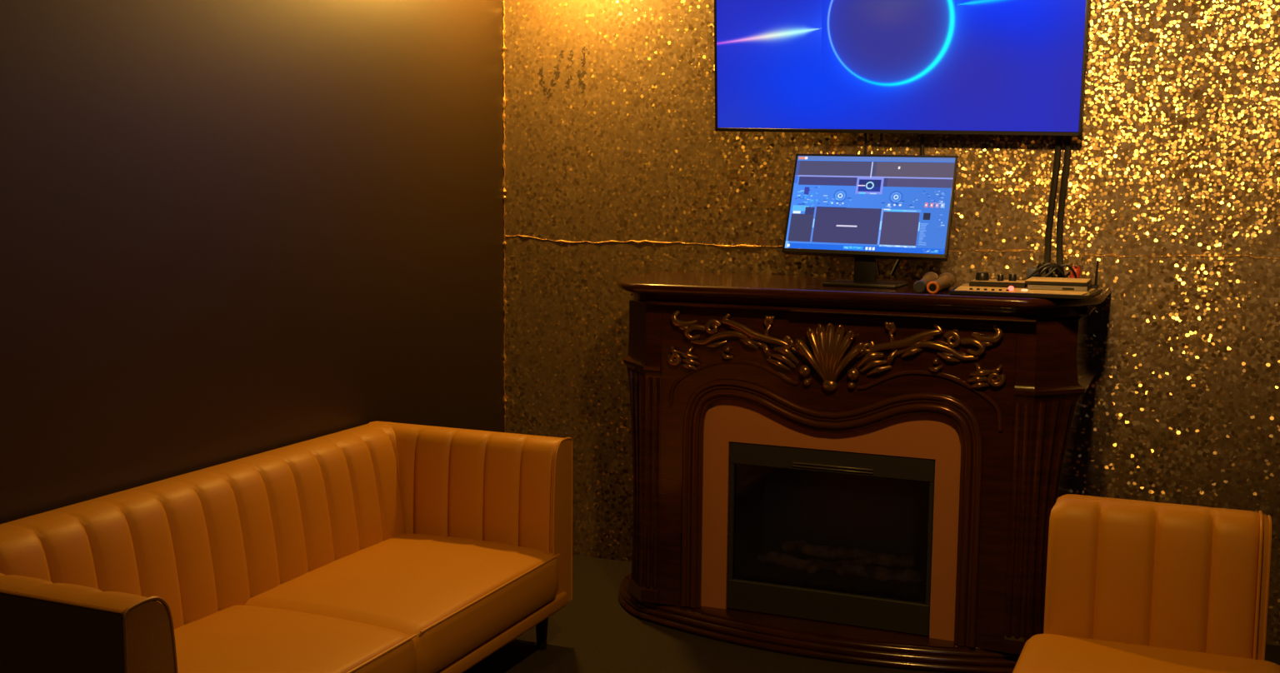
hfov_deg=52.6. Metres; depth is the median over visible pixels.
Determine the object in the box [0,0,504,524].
wall
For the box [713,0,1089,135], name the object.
television
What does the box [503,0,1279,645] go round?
wall
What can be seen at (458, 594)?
seat cushion
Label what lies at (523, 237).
trim
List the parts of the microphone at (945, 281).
handle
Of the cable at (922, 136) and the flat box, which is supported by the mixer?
the flat box
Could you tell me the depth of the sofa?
3.63 m
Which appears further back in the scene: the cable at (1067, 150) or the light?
the cable at (1067, 150)
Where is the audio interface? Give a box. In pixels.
[969,271,1027,288]
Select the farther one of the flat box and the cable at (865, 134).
the cable at (865, 134)
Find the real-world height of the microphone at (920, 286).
0.053 m
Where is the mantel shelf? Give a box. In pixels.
[617,270,1110,320]
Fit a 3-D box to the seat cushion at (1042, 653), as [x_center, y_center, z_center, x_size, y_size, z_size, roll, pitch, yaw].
[1.207,0.898,3.082,0.645,0.161,0.650,3,7,23]
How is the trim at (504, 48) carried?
attached to the wall at (611, 134)
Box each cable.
[864,133,879,275]
[889,134,924,275]
[1042,135,1061,277]
[1055,135,1072,271]
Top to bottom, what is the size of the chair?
0.712 m
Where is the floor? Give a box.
[463,555,1279,672]
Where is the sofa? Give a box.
[0,421,573,672]
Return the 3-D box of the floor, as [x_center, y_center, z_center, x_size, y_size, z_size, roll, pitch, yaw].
[0.214,1.354,1.882,4.520,0.100,6.350,3,7,23]
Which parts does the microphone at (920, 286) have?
handle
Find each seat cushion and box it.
[174,605,416,672]
[245,533,559,672]
[1012,634,1279,672]
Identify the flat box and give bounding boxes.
[1025,276,1091,285]
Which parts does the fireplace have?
glass pane, surround panel, arch moulding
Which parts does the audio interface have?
knob, plate, knob, knob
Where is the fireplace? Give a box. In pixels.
[617,270,1110,672]
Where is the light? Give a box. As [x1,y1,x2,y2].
[1008,285,1014,290]
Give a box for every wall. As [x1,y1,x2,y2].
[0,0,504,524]
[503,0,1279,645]
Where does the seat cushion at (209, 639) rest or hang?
on the sofa
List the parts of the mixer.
control panel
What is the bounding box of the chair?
[1012,494,1279,672]
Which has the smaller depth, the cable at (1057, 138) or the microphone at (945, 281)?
the microphone at (945, 281)
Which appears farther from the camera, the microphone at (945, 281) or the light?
the microphone at (945, 281)
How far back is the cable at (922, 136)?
4.65 m
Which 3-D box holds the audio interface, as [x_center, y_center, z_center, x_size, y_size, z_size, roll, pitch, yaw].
[1.160,-0.185,4.175,0.174,0.045,0.117,3,7,23]
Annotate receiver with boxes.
[1026,260,1099,291]
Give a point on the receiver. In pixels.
(1036, 287)
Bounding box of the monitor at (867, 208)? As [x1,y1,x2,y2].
[781,153,959,289]
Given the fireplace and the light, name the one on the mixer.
the light
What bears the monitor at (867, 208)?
on the fireplace
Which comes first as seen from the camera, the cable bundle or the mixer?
the mixer
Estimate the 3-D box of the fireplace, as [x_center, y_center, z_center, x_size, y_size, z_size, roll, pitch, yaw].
[0.714,0.417,4.493,1.699,1.200,0.764,3,7,23]
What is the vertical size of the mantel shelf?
0.090 m
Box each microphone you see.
[913,271,938,292]
[926,272,954,294]
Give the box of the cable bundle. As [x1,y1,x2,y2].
[1025,262,1080,280]
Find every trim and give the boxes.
[502,0,506,432]
[505,235,1279,259]
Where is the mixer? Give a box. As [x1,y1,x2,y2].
[949,283,1102,299]

